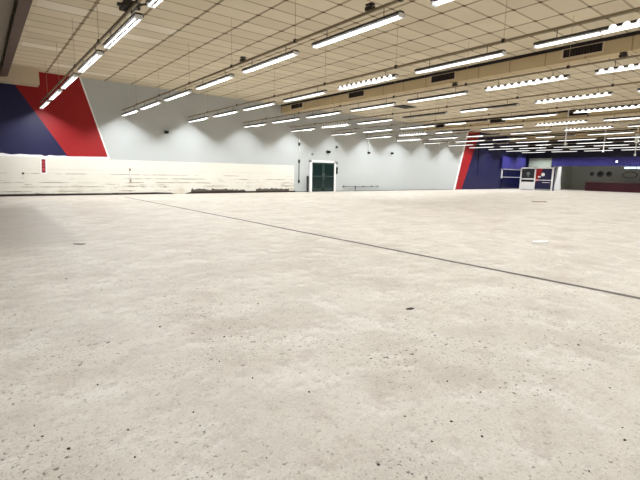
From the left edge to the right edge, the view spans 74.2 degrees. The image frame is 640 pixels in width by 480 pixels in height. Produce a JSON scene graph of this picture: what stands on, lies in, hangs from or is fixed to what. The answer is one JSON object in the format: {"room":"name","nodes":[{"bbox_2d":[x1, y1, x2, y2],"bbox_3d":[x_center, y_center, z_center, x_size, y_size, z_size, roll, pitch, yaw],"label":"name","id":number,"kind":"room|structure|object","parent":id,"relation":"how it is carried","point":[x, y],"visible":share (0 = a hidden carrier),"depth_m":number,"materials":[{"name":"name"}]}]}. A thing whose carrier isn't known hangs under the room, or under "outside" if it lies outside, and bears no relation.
{"room":"empty retail store","nodes":[
{"label":"empty retail store","id":0,"kind":"room"},
{"bbox_2d":[0,72,527,191],"bbox_3d":[2.783,-6.311,31.037,51.800,5.400,0.200,-6,11,-38],"label":"wall","id":1,"kind":"structure","parent":0,"point":[85,120],"depth_m":24.25,"materials":[{"name":"white paint"}]},
{"bbox_2d":[0,63,39,86],"bbox_3d":[-12.757,-6.904,17.697,1.610,0.660,0.797,-6,11,-38],"label":"trim","id":2,"kind":"structure","parent":1,"relation":"attached to","point":[18,75],"depth_m":17.59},
{"bbox_2d":[40,158,46,173],"bbox_3d":[-12.435,-3.331,19.029,0.266,0.701,0.020,-6,11,-38],"label":"wall sign","id":3,"kind":"object","parent":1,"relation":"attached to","point":[43,164],"visible":1,"depth_m":19.02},
{"bbox_2d":[0,156,293,193],"bbox_3d":[-9.559,-3.167,21.423,20.100,1.720,0.035,-6,11,-38],"label":"wall panel","id":4,"kind":"object","parent":1,"relation":"attached to","point":[64,175],"depth_m":21.48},
{"bbox_2d":[0,189,452,196],"bbox_3d":[-2.611,-3.111,27.042,37.900,0.120,0.058,-6,11,-38],"label":"baseboard","id":5,"kind":"structure","parent":1,"relation":"attached to","point":[199,192],"depth_m":22.10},
{"bbox_2d":[298,131,299,182],"bbox_3d":[-1.359,-5.452,27.653,0.110,3.400,0.070,-6,11,-38],"label":"conduit","id":6,"kind":"object","parent":1,"relation":"attached to","point":[299,131],"visible":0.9,"depth_m":27.56,"materials":[{"name":"white metal"}]},
{"bbox_2d":[309,160,335,191],"bbox_3d":[0.197,-4.389,29.063,2.300,2.120,0.110,-6,11,-38],"label":"door","id":7,"kind":"structure","parent":1,"relation":"in","point":[322,174],"depth_m":29.02,"materials":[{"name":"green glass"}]},
{"bbox_2d":[281,30,639,106],"bbox_3d":[8.454,-6.060,12.878,0.048,0.100,34.880,-6,11,-38],"label":"trim","id":8,"kind":"structure","parent":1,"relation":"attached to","point":[634,32],"depth_m":15.52,"materials":[{"name":"black metal"}]},
{"bbox_2d":[500,169,520,188],"bbox_3d":[20.393,-6.516,45.058,4.300,2.060,0.116,-6,11,-38],"label":"window","id":9,"kind":"structure","parent":1,"relation":"in","point":[510,178],"depth_m":44.90,"materials":[{"name":"blue glass"}]},
{"bbox_2d":[500,156,525,168],"bbox_3d":[20.443,-8.126,44.739,4.950,1.220,0.246,-6,11,-38],"label":"fascia board","id":10,"kind":"object","parent":1,"relation":"attached to","point":[505,162],"visible":0.86,"depth_m":44.33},
{"bbox_2d":[424,103,639,124],"bbox_3d":[19.469,-7.226,21.603,0.048,0.100,34.880,-6,11,-38],"label":"beam","id":11,"kind":"structure","parent":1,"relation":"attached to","point":[639,103],"depth_m":27.74,"materials":[{"name":"black metal"}]},
{"bbox_2d":[509,128,639,136],"bbox_3d":[30.484,-8.392,30.327,0.048,0.100,34.880,-6,11,-38],"label":"trim","id":12,"kind":"structure","parent":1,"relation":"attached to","point":[639,128],"depth_m":38.88,"materials":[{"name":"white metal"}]},
{"bbox_2d":[0,189,639,479],"bbox_3d":[15.365,-1.420,19.280,56.500,0.200,35.300,-6,11,-38],"label":"floor","id":13,"kind":"structure","parent":0,"point":[333,277],"depth_m":3.18,"materials":[{"name":"concrete"}]},
{"bbox_2d":[519,167,555,190],"bbox_3d":[21.137,-5.956,41.228,0.470,2.200,3.120,-6,11,-38],"label":"booth","id":14,"kind":"object","parent":13,"relation":"on","point":[531,178],"visible":0.98,"depth_m":41.00,"materials":[{"name":"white paint"}]},
{"bbox_2d":[554,167,561,189],"bbox_3d":[24.784,-6.413,44.052,0.100,2.360,0.720,-6,11,-38],"label":"panel","id":15,"kind":"object","parent":13,"relation":"on","point":[557,186],"visible":0.9,"depth_m":43.97,"materials":[{"name":"white paint"}]},
{"bbox_2d":[585,182,639,192],"bbox_3d":[30.005,-4.789,38.971,0.820,0.900,9.950,-6,11,-38],"label":"counter","id":16,"kind":"object","parent":13,"relation":"on","point":[589,186],"depth_m":40.67,"materials":[{"name":"red laminate"}]},
{"bbox_2d":[592,182,639,183],"bbox_3d":[30.012,-5.204,38.906,0.820,0.060,9.950,-6,11,-38],"label":"countertop","id":17,"kind":"structure","parent":16,"relation":"on","point":[592,182],"depth_m":40.79,"materials":[{"name":"brown metal"}]},
{"bbox_2d":[1,0,639,135],"bbox_3d":[15.463,-6.952,18.417,56.500,0.200,35.300,-6,11,-38],"label":"ceiling","id":18,"kind":"structure","parent":0,"point":[159,42],"depth_m":14.17,"materials":[{"name":"tile"}]},
{"bbox_2d":[0,0,13,62],"bbox_3d":[-2.933,-4.630,3.391,1.580,0.400,34.100,-6,11,-38],"label":"beam","id":19,"kind":"structure","parent":18,"relation":"attached to","point":[6,6],"depth_m":10.92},
{"bbox_2d":[0,0,32,76],"bbox_3d":[-2.188,-4.640,3.993,0.250,0.540,34.100,-6,11,-38],"label":"trim","id":20,"kind":"structure","parent":18,"relation":"attached to","point":[22,9],"depth_m":11.62,"materials":[{"name":"brown metal"}]},
{"bbox_2d":[40,0,141,102],"bbox_3d":[-2.854,-4.708,6.886,0.064,1.320,30.386,-6,11,-38],"label":"rail","id":21,"kind":"object","parent":18,"relation":"hanging from","point":[136,2],"visible":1,"depth_m":9.79,"materials":[{"name":"metal"}]},
{"bbox_2d":[39,97,50,108],"bbox_3d":[-11.508,-5.745,17.673,0.170,0.265,2.404,-6,11,-38],"label":"strip light","id":22,"kind":"object","parent":21,"relation":"hanging from","point":[46,102],"visible":0.99,"depth_m":17.48,"materials":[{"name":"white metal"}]},
{"bbox_2d":[48,88,62,99],"bbox_3d":[-9.599,-5.344,15.316,0.170,0.265,2.404,-6,11,-38],"label":"strip light","id":23,"kind":"object","parent":21,"relation":"hanging from","point":[58,91],"visible":0.99,"depth_m":15.06,"materials":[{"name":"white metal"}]},
{"bbox_2d":[60,73,78,88],"bbox_3d":[-7.714,-4.947,12.989,0.170,0.265,2.404,-6,11,-38],"label":"strip light","id":24,"kind":"object","parent":21,"relation":"hanging from","point":[73,76],"visible":1,"depth_m":12.83,"materials":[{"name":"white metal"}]},
{"bbox_2d":[77,46,103,72],"bbox_3d":[-5.789,-4.543,10.613,0.170,0.265,2.404,-6,11,-38],"label":"strip light","id":25,"kind":"object","parent":21,"relation":"hanging from","point":[97,54],"visible":1,"depth_m":10.39,"materials":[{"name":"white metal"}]},
{"bbox_2d":[102,9,143,48],"bbox_3d":[-3.904,-4.146,8.285,0.170,0.265,2.404,-6,11,-38],"label":"strip light","id":26,"kind":"object","parent":21,"relation":"hanging from","point":[136,17],"visible":1,"depth_m":8.07,"materials":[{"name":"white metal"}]},
{"bbox_2d":[146,0,162,8],"bbox_3d":[-1.994,-3.744,5.928,0.170,0.265,2.404,-6,11,-38],"label":"strip light","id":27,"kind":"object","parent":21,"relation":"hanging from","point":[150,3],"visible":1,"depth_m":6.78,"materials":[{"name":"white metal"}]},
{"bbox_2d":[117,0,146,12],"bbox_3d":[-3.409,-4.853,7.645,0.968,1.239,0.386,5,10,24],"label":"bracket","id":28,"kind":"object","parent":18,"relation":"hanging from","point":[124,5],"visible":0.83,"depth_m":7.67,"materials":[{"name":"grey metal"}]},
{"bbox_2d":[121,0,403,110],"bbox_3d":[-0.237,-4.985,8.958,0.064,1.320,30.386,-6,11,-38],"label":"rail","id":29,"kind":"object","parent":18,"relation":"hanging from","point":[393,2],"visible":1,"depth_m":9.57,"materials":[{"name":"metal"}]},
{"bbox_2d":[121,108,138,115],"bbox_3d":[-8.882,-6.020,19.734,0.170,0.265,2.404,-6,11,-38],"label":"strip light","id":30,"kind":"object","parent":29,"relation":"hanging from","point":[134,110],"visible":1,"depth_m":19.49,"materials":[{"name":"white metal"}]},
{"bbox_2d":[140,99,161,109],"bbox_3d":[-6.979,-5.620,17.386,0.170,0.265,2.404,-6,11,-38],"label":"strip light","id":31,"kind":"object","parent":29,"relation":"hanging from","point":[156,102],"visible":1,"depth_m":17.21,"materials":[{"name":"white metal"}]},
{"bbox_2d":[163,89,191,100],"bbox_3d":[-5.089,-5.223,15.052,0.170,0.265,2.404,-6,11,-38],"label":"strip light","id":32,"kind":"object","parent":29,"relation":"hanging from","point":[185,91],"visible":1,"depth_m":14.88,"materials":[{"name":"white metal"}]},
{"bbox_2d":[195,71,234,89],"bbox_3d":[-3.200,-4.825,12.721,0.170,0.265,2.404,-6,11,-38],"label":"strip light","id":33,"kind":"object","parent":29,"relation":"hanging from","point":[228,76],"visible":1,"depth_m":12.54,"materials":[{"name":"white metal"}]},
{"bbox_2d":[241,49,298,73],"bbox_3d":[-1.271,-4.420,10.339,0.170,0.265,2.404,-6,11,-38],"label":"strip light","id":34,"kind":"object","parent":29,"relation":"hanging from","point":[292,53],"visible":1,"depth_m":10.17,"materials":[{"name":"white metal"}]},
{"bbox_2d":[311,8,404,48],"bbox_3d":[0.629,-4.020,7.994,0.170,0.265,2.404,-6,11,-38],"label":"strip light","id":35,"kind":"object","parent":29,"relation":"hanging from","point":[399,14],"visible":1,"depth_m":7.79,"materials":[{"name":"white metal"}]},
{"bbox_2d":[365,2,374,10],"bbox_3d":[0.903,-4.197,7.624,0.124,0.110,0.160,-6,11,-38],"label":"junction box","id":36,"kind":"object","parent":29,"relation":"attached to","point":[370,5],"visible":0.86,"depth_m":7.58,"materials":[{"name":"grey metal"}]},
{"bbox_2d":[430,0,452,6],"bbox_3d":[2.517,-3.623,5.663,0.170,0.265,2.404,-6,11,-38],"label":"strip light","id":37,"kind":"object","parent":29,"relation":"hanging from","point":[434,3],"visible":1,"depth_m":6.52,"materials":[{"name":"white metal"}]},
{"bbox_2d":[393,105,415,108],"bbox_3d":[5.231,-8.204,26.077,1.240,0.045,0.840,-6,11,-38],"label":"ceiling vent","id":38,"kind":"object","parent":18,"relation":"in","point":[398,106],"visible":1,"depth_m":25.88,"materials":[{"name":"grey metal"}]},
{"bbox_2d":[188,2,639,117],"bbox_3d":[2.380,-5.262,11.031,0.064,1.320,30.386,-6,11,-38],"label":"rail","id":39,"kind":"object","parent":18,"relation":"hanging from","point":[503,40],"visible":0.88,"depth_m":10.05,"materials":[{"name":"metal"}]},
{"bbox_2d":[188,116,208,122],"bbox_3d":[-6.299,-6.304,21.849,0.170,0.265,2.404,-6,11,-38],"label":"strip light","id":40,"kind":"object","parent":39,"relation":"hanging from","point":[205,117],"visible":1,"depth_m":21.71,"materials":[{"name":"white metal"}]},
{"bbox_2d":[212,110,238,116],"bbox_3d":[-4.361,-5.897,19.457,0.170,0.265,2.404,-6,11,-38],"label":"strip light","id":41,"kind":"object","parent":39,"relation":"hanging from","point":[232,111],"visible":1,"depth_m":19.39,"materials":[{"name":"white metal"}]},
{"bbox_2d":[243,101,275,110],"bbox_3d":[-2.488,-5.503,17.145,0.170,0.265,2.404,-6,11,-38],"label":"strip light","id":42,"kind":"object","parent":39,"relation":"hanging from","point":[272,102],"visible":1,"depth_m":16.99,"materials":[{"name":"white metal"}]},
{"bbox_2d":[283,89,326,101],"bbox_3d":[-0.563,-5.098,14.769,0.170,0.265,2.404,-6,11,-38],"label":"strip light","id":43,"kind":"object","parent":39,"relation":"hanging from","point":[317,92],"visible":1,"depth_m":14.63,"materials":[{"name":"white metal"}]},
{"bbox_2d":[337,71,398,90],"bbox_3d":[1.345,-4.697,12.413,0.186,0.265,2.404,-6,11,-38],"label":"strip light","id":44,"kind":"object","parent":39,"relation":"hanging from","point":[393,76],"visible":1,"depth_m":12.25,"materials":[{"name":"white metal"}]},
{"bbox_2d":[414,46,505,73],"bbox_3d":[3.250,-4.296,10.062,0.170,0.265,2.404,-6,11,-38],"label":"strip light","id":45,"kind":"object","parent":39,"relation":"hanging from","point":[502,52],"visible":1,"depth_m":9.91,"materials":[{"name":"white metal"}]},
{"bbox_2d":[533,18,639,48],"bbox_3d":[5.146,-3.898,7.722,0.186,0.265,2.404,-6,11,-38],"label":"strip light","id":46,"kind":"object","parent":39,"relation":"hanging from","point":[633,23],"visible":1,"depth_m":7.86,"materials":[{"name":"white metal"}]},
{"bbox_2d":[243,15,639,122],"bbox_3d":[4.997,-5.539,13.104,0.064,1.320,30.386,-6,11,-38],"label":"rail","id":47,"kind":"object","parent":18,"relation":"hanging from","point":[568,66],"visible":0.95,"depth_m":13.21,"materials":[{"name":"metal"}]},
{"bbox_2d":[244,122,266,127],"bbox_3d":[-3.669,-6.579,23.906,0.170,0.265,2.404,-6,11,-38],"label":"strip light","id":48,"kind":"object","parent":47,"relation":"hanging from","point":[264,123],"visible":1,"depth_m":23.77,"materials":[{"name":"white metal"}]},
{"bbox_2d":[272,115,299,122],"bbox_3d":[-1.756,-6.176,21.545,0.170,0.265,2.404,-6,11,-38],"label":"strip light","id":49,"kind":"object","parent":47,"relation":"hanging from","point":[294,118],"visible":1,"depth_m":21.32,"materials":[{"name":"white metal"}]},
{"bbox_2d":[306,108,341,117],"bbox_3d":[0.141,-5.778,19.203,0.170,0.265,2.404,-6,11,-38],"label":"strip light","id":50,"kind":"object","parent":47,"relation":"hanging from","point":[339,111],"visible":1,"depth_m":19.18,"materials":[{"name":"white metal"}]},
{"bbox_2d":[350,99,395,111],"bbox_3d":[2.062,-5.373,16.831,0.170,0.265,2.404,-6,11,-38],"label":"strip light","id":51,"kind":"object","parent":47,"relation":"hanging from","point":[386,103],"visible":1,"depth_m":16.70,"materials":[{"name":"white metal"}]},
{"bbox_2d":[407,90,467,102],"bbox_3d":[3.966,-4.973,14.482,0.170,0.265,2.404,-6,11,-38],"label":"strip light","id":52,"kind":"object","parent":47,"relation":"hanging from","point":[455,93],"visible":1,"depth_m":14.39,"materials":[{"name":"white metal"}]},
{"bbox_2d":[484,71,569,91],"bbox_3d":[5.863,-4.574,12.139,0.186,0.265,2.404,-6,11,-38],"label":"strip light","id":53,"kind":"object","parent":47,"relation":"hanging from","point":[567,76],"visible":1,"depth_m":12.02,"materials":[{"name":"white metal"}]},
{"bbox_2d":[594,60,639,74],"bbox_3d":[7.749,-4.178,9.812,0.186,0.265,2.404,-6,11,-38],"label":"strip light","id":54,"kind":"object","parent":47,"relation":"hanging from","point":[636,65],"visible":1,"depth_m":10.35,"materials":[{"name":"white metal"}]},
{"bbox_2d":[281,34,639,113],"bbox_3d":[8.660,-5.887,13.087,0.500,0.500,34.900,-6,11,-38],"label":"beam","id":55,"kind":"structure","parent":18,"relation":"attached to","point":[631,44],"depth_m":15.68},
{"bbox_2d":[290,102,302,109],"bbox_3d":[-1.375,-7.942,25.054,0.030,0.350,1.270,-6,11,-38],"label":"air vent","id":56,"kind":"object","parent":55,"relation":"attached to","point":[297,105],"visible":1,"depth_m":25.07,"materials":[{"name":"black metal"}]},
{"bbox_2d":[348,90,364,98],"bbox_3d":[1.807,-7.272,21.126,0.030,0.350,1.220,-6,11,-38],"label":"air vent","id":57,"kind":"object","parent":55,"relation":"attached to","point":[357,94],"visible":1,"depth_m":21.09,"materials":[{"name":"black metal"}]},
{"bbox_2d":[430,71,455,83],"bbox_3d":[4.990,-6.603,17.197,0.030,0.350,1.240,-6,11,-38],"label":"air vent","id":58,"kind":"object","parent":55,"relation":"attached to","point":[450,76],"visible":1,"depth_m":17.17,"materials":[{"name":"black metal"}]},
{"bbox_2d":[561,41,605,59],"bbox_3d":[8.203,-5.927,13.230,0.030,0.350,1.240,-6,11,-38],"label":"air vent","id":59,"kind":"object","parent":55,"relation":"attached to","point":[595,48],"visible":0.98,"depth_m":13.19,"materials":[{"name":"black metal"}]},
{"bbox_2d":[290,72,639,127],"bbox_3d":[7.614,-5.816,15.177,0.064,1.320,30.386,-6,11,-38],"label":"rail","id":60,"kind":"object","parent":18,"relation":"hanging from","point":[611,85],"visible":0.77,"depth_m":16.19,"materials":[{"name":"metal"}]},
{"bbox_2d":[291,127,315,131],"bbox_3d":[-1.045,-6.854,25.971,0.170,0.265,2.404,-6,11,-38],"label":"strip light","id":61,"kind":"object","parent":60,"relation":"hanging from","point":[312,128],"visible":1,"depth_m":25.98,"materials":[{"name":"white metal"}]},
{"bbox_2d":[321,123,350,127],"bbox_3d":[0.864,-6.453,23.614,0.186,0.265,2.404,-6,11,-38],"label":"strip light","id":62,"kind":"object","parent":60,"relation":"hanging from","point":[346,124],"visible":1,"depth_m":23.55,"materials":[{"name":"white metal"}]},
{"bbox_2d":[357,118,393,123],"bbox_3d":[2.749,-6.057,21.288,0.170,0.265,2.404,-6,11,-38],"label":"strip light","id":63,"kind":"object","parent":60,"relation":"hanging from","point":[387,119],"visible":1,"depth_m":21.15,"materials":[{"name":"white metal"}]},
{"bbox_2d":[402,111,447,118],"bbox_3d":[4.655,-5.656,18.934,0.170,0.265,2.404,-6,11,-38],"label":"strip light","id":64,"kind":"object","parent":60,"relation":"hanging from","point":[438,112],"visible":1,"depth_m":18.87,"materials":[{"name":"white metal"}]},
{"bbox_2d":[460,100,518,112],"bbox_3d":[6.576,-5.252,16.563,0.170,0.265,2.404,-6,11,-38],"label":"strip light","id":65,"kind":"object","parent":60,"relation":"hanging from","point":[511,104],"visible":1,"depth_m":16.45,"materials":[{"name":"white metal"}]},
{"bbox_2d":[534,88,613,103],"bbox_3d":[8.467,-4.854,14.229,0.186,0.265,2.404,-6,11,-38],"label":"strip light","id":66,"kind":"object","parent":60,"relation":"hanging from","point":[611,92],"visible":1,"depth_m":14.12,"materials":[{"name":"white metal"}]},
{"bbox_2d":[331,80,639,131],"bbox_3d":[8.328,-6.494,19.599,0.064,1.320,24.286,-6,11,-38],"label":"rail","id":67,"kind":"object","parent":18,"relation":"hanging from","point":[559,80],"visible":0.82,"depth_m":19.55,"materials":[{"name":"metal"}]},
{"bbox_2d":[331,130,356,135],"bbox_3d":[1.552,-7.136,28.068,0.170,0.265,2.404,-6,11,-38],"label":"strip light","id":68,"kind":"object","parent":67,"relation":"hanging from","point":[351,132],"visible":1,"depth_m":28.02,"materials":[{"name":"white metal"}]},
{"bbox_2d":[363,128,392,132],"bbox_3d":[3.488,-6.729,25.679,0.170,0.265,2.404,-6,11,-38],"label":"strip light","id":69,"kind":"object","parent":67,"relation":"hanging from","point":[388,128],"visible":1,"depth_m":25.61,"materials":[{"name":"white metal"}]},
{"bbox_2d":[400,124,435,128],"bbox_3d":[5.380,-6.331,23.343,0.170,0.265,2.404,-6,11,-38],"label":"strip light","id":70,"kind":"object","parent":67,"relation":"hanging from","point":[429,125],"visible":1,"depth_m":23.29,"materials":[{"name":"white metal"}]},
{"bbox_2d":[445,119,489,124],"bbox_3d":[7.270,-5.933,21.009,0.170,0.265,2.404,-6,11,-38],"label":"strip light","id":71,"kind":"object","parent":67,"relation":"hanging from","point":[481,120],"visible":1,"depth_m":20.88,"materials":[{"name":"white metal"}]},
{"bbox_2d":[502,109,557,119],"bbox_3d":[9.196,-5.528,18.632,0.170,0.265,2.404,-6,11,-38],"label":"strip light","id":72,"kind":"object","parent":67,"relation":"hanging from","point":[554,113],"visible":1,"depth_m":18.53,"materials":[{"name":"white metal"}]},
{"bbox_2d":[573,101,639,113],"bbox_3d":[11.087,-5.130,16.298,0.186,0.265,2.404,-6,11,-38],"label":"strip light","id":73,"kind":"object","parent":67,"relation":"hanging from","point":[637,105],"visible":1,"depth_m":16.27,"materials":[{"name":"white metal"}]},
{"bbox_2d":[365,92,639,134],"bbox_3d":[10.945,-6.771,21.672,0.064,1.320,24.286,-6,11,-38],"label":"rail","id":74,"kind":"object","parent":18,"relation":"hanging from","point":[590,92],"visible":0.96,"depth_m":22.13,"materials":[{"name":"metal"}]},
{"bbox_2d":[366,135,391,138],"bbox_3d":[4.177,-7.411,30.131,0.170,0.265,2.404,-6,11,-38],"label":"strip light","id":75,"kind":"object","parent":74,"relation":"hanging from","point":[388,135],"visible":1,"depth_m":30.03,"materials":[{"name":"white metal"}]},
{"bbox_2d":[398,130,427,135],"bbox_3d":[6.088,-7.009,27.773,0.186,0.265,2.404,-6,11,-38],"label":"strip light","id":76,"kind":"object","parent":74,"relation":"hanging from","point":[403,134],"visible":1,"depth_m":27.66,"materials":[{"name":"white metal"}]},
{"bbox_2d":[435,129,470,133],"bbox_3d":[7.980,-6.611,25.437,0.170,0.265,2.404,-6,11,-38],"label":"strip light","id":77,"kind":"object","parent":74,"relation":"hanging from","point":[464,129],"visible":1,"depth_m":25.36,"materials":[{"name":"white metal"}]},
{"bbox_2d":[481,125,523,129],"bbox_3d":[9.904,-6.207,23.062,0.170,0.265,2.404,-6,11,-38],"label":"strip light","id":78,"kind":"object","parent":74,"relation":"hanging from","point":[515,126],"visible":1,"depth_m":23.03,"materials":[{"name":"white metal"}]},
{"bbox_2d":[535,117,587,125],"bbox_3d":[11.793,-5.809,20.730,0.186,0.265,2.404,-6,11,-38],"label":"strip light","id":79,"kind":"object","parent":74,"relation":"hanging from","point":[578,121],"visible":1,"depth_m":20.63,"materials":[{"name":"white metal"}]},
{"bbox_2d":[603,116,639,120],"bbox_3d":[13.700,-5.408,18.376,0.170,0.265,2.404,-6,11,-38],"label":"strip light","id":80,"kind":"object","parent":74,"relation":"hanging from","point":[628,117],"visible":1,"depth_m":18.78,"materials":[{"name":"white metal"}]},
{"bbox_2d":[397,103,639,137],"bbox_3d":[13.562,-7.048,23.745,0.064,1.320,24.286,-6,11,-38],"label":"rail","id":81,"kind":"object","parent":18,"relation":"hanging from","point":[615,103],"visible":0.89,"depth_m":25.09,"materials":[{"name":"metal"}]},
{"bbox_2d":[428,136,457,139],"bbox_3d":[8.691,-7.289,29.863,0.170,0.265,2.404,-6,11,-38],"label":"strip light","id":82,"kind":"object","parent":81,"relation":"hanging from","point":[451,136],"visible":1,"depth_m":29.80,"materials":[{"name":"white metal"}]},
{"bbox_2d":[466,133,500,136],"bbox_3d":[10.612,-6.885,27.491,0.170,0.265,2.404,-6,11,-38],"label":"strip light","id":83,"kind":"object","parent":81,"relation":"hanging from","point":[472,135],"visible":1,"depth_m":27.42,"materials":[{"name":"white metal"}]},
{"bbox_2d":[510,130,551,133],"bbox_3d":[12.508,-6.486,25.151,0.170,0.265,2.404,-6,11,-38],"label":"strip light","id":84,"kind":"object","parent":81,"relation":"hanging from","point":[517,132],"visible":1,"depth_m":25.06,"materials":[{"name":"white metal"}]},
{"bbox_2d":[564,126,613,130],"bbox_3d":[14.434,-6.081,22.773,0.186,0.265,2.404,-6,11,-38],"label":"strip light","id":85,"kind":"object","parent":81,"relation":"hanging from","point":[602,127],"visible":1,"depth_m":22.71,"materials":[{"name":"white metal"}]},
{"bbox_2d":[423,106,639,130],"bbox_3d":[19.675,-7.053,21.812,0.500,0.500,34.900,-6,11,-38],"label":"beam","id":86,"kind":"structure","parent":18,"relation":"attached to","point":[560,115],"depth_m":27.59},
{"bbox_2d":[489,118,505,123],"bbox_3d":[12.635,-8.478,30.081,0.030,0.350,1.270,-6,11,-38],"label":"air vent","id":87,"kind":"object","parent":86,"relation":"attached to","point":[491,121],"visible":0.84,"depth_m":30.15,"materials":[{"name":"black metal"}]},
{"bbox_2d":[566,112,588,116],"bbox_3d":[15.880,-7.795,26.076,0.030,0.350,1.270,-6,11,-38],"label":"air vent","id":88,"kind":"object","parent":86,"relation":"attached to","point":[571,114],"visible":0.66,"depth_m":26.13,"materials":[{"name":"metal"}]},
{"bbox_2d":[423,115,639,140],"bbox_3d":[16.179,-7.325,25.818,0.064,1.320,24.286,-6,11,-38],"label":"rail","id":89,"kind":"object","parent":18,"relation":"hanging from","point":[635,115],"visible":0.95,"depth_m":27.97,"materials":[{"name":"metal"}]},
{"bbox_2d":[456,139,484,141],"bbox_3d":[11.333,-7.561,31.905,0.170,0.265,2.404,-6,11,-38],"label":"strip light","id":90,"kind":"object","parent":89,"relation":"hanging from","point":[480,139],"visible":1,"depth_m":31.90,"materials":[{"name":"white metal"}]},
{"bbox_2d":[493,135,526,139],"bbox_3d":[13.232,-7.162,29.560,0.170,0.265,2.404,-6,11,-38],"label":"strip light","id":91,"kind":"object","parent":89,"relation":"hanging from","point":[520,137],"visible":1,"depth_m":29.47,"materials":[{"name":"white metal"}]},
{"bbox_2d":[535,134,575,137],"bbox_3d":[15.125,-6.763,27.224,0.170,0.265,2.404,-6,11,-38],"label":"strip light","id":92,"kind":"object","parent":89,"relation":"hanging from","point":[542,136],"visible":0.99,"depth_m":27.16,"materials":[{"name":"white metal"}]},
{"bbox_2d":[587,130,634,134],"bbox_3d":[17.052,-6.358,24.844,0.170,0.265,2.404,-6,11,-38],"label":"strip light","id":93,"kind":"object","parent":89,"relation":"hanging from","point":[595,133],"visible":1,"depth_m":24.78,"materials":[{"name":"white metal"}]},
{"bbox_2d":[449,119,639,142],"bbox_3d":[18.796,-7.602,27.891,0.064,1.320,24.286,-6,11,-38],"label":"rail","id":94,"kind":"object","parent":18,"relation":"hanging from","point":[597,119],"visible":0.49,"depth_m":30.63,"materials":[{"name":"metal"}]},
{"bbox_2d":[479,141,507,144],"bbox_3d":[13.932,-7.842,34.000,0.170,0.265,2.404,-6,11,-38],"label":"strip light","id":95,"kind":"object","parent":94,"relation":"hanging from","point":[484,141],"visible":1,"depth_m":34.01,"materials":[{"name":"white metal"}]},
{"bbox_2d":[516,140,548,142],"bbox_3d":[15.859,-7.436,31.621,0.170,0.265,2.404,-6,11,-38],"label":"strip light","id":96,"kind":"object","parent":94,"relation":"hanging from","point":[538,140],"visible":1,"depth_m":31.60,"materials":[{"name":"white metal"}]},
{"bbox_2d":[558,138,595,140],"bbox_3d":[17.758,-7.037,29.277,0.170,0.265,2.404,-6,11,-38],"label":"strip light","id":97,"kind":"object","parent":94,"relation":"hanging from","point":[564,138],"visible":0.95,"depth_m":29.26,"materials":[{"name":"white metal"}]},
{"bbox_2d":[606,135,639,138],"bbox_3d":[19.656,-6.638,26.934,0.170,0.265,2.404,-6,11,-38],"label":"strip light","id":98,"kind":"object","parent":94,"relation":"hanging from","point":[614,137],"visible":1,"depth_m":27.11,"materials":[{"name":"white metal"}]},
{"bbox_2d":[494,127,629,146],"bbox_3d":[22.127,-8.556,34.386,0.064,1.320,18.186,-6,11,-38],"label":"rail","id":99,"kind":"object","parent":18,"relation":"hanging from","point":[586,127],"visible":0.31,"depth_m":35.53,"materials":[{"name":"metal"}]},
{"bbox_2d":[553,145,584,147],"bbox_3d":[21.062,-7.997,35.805,0.170,0.265,2.404,-6,11,-38],"label":"strip light","id":100,"kind":"object","parent":99,"relation":"hanging from","point":[576,145],"visible":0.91,"depth_m":35.66,"materials":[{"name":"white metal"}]},
{"bbox_2d":[509,130,639,141],"bbox_3d":[30.690,-8.219,30.537,0.500,0.500,34.900,-6,11,-38],"label":"beam","id":101,"kind":"structure","parent":18,"relation":"attached to","point":[577,134],"depth_m":38.84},
{"bbox_2d":[634,118,639,155],"bbox_3d":[21.309,-6.979,28.405,0.200,2.620,0.200,-6,11,-38],"label":"pole","id":102,"kind":"object","parent":18,"relation":"hanging from","point":[636,141],"visible":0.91,"depth_m":28.37,"materials":[{"name":"white metal"}]},
{"bbox_3d":[19.510,-8.279,32.313,0.064,1.320,18.186,-6,11,-38],"label":"rail","id":103,"kind":"object","parent":18,"relation":"hanging from","visible":0},
{"bbox_2d":[576,139,612,143],"bbox_3d":[20.352,-7.319,31.378,0.170,0.265,2.404,-6,11,-38],"label":"strip light","id":104,"kind":"object","parent":103,"relation":"hanging from","point":[606,141],"visible":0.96,"depth_m":31.18,"materials":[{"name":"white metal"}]},
{"bbox_2d":[553,166,571,188],"bbox_3d":[26.473,-6.856,46.306,4.200,2.600,0.200,-6,11,-38],"label":"wall","id":105,"kind":"structure","parent":0,"point":[566,170],"depth_m":46.61,"materials":[{"name":"grey paint"}]},
{"bbox_2d":[552,156,639,165],"bbox_3d":[34.696,-6.133,32.384,0.300,0.850,32.200,-6,11,-38],"label":"wall","id":106,"kind":"structure","parent":0,"point":[582,161],"depth_m":41.42,"materials":[{"name":"blue paint"}]},
{"bbox_2d":[527,135,639,157],"bbox_3d":[33.867,-7.766,33.187,0.330,2.100,34.900,-6,11,-38],"label":"trim","id":107,"kind":"structure","parent":106,"relation":"attached to","point":[617,152],"depth_m":42.23,"materials":[{"name":"blue paint"}]},
{"bbox_2d":[570,166,639,189],"bbox_3d":[38.145,-4.945,35.380,0.200,2.600,32.200,-6,11,-38],"label":"wall","id":108,"kind":"structure","parent":0,"point":[580,175],"depth_m":45.44,"materials":[{"name":"grey paint"}]},
{"bbox_2d":[622,172,637,177],"bbox_3d":[31.626,-6.642,43.182,0.050,0.680,1.360,-6,11,-38],"label":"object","id":109,"kind":"structure","parent":108,"relation":"attached to","point":[626,174],"depth_m":43.15,"materials":[{"name":"grey paint"}]},
{"bbox_3d":[23.785,-7.213,46.015,0.300,3.300,2.700,-6,11,-38],"label":"pier","id":110,"kind":"object","parent":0,"visible":0},
{"bbox_2d":[529,158,551,166],"bbox_3d":[23.733,-8.312,45.623,0.076,0.990,2.350,-6,11,-38],"label":"wall panel","id":111,"kind":"object","parent":110,"relation":"attached to","point":[533,162],"visible":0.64,"depth_m":45.56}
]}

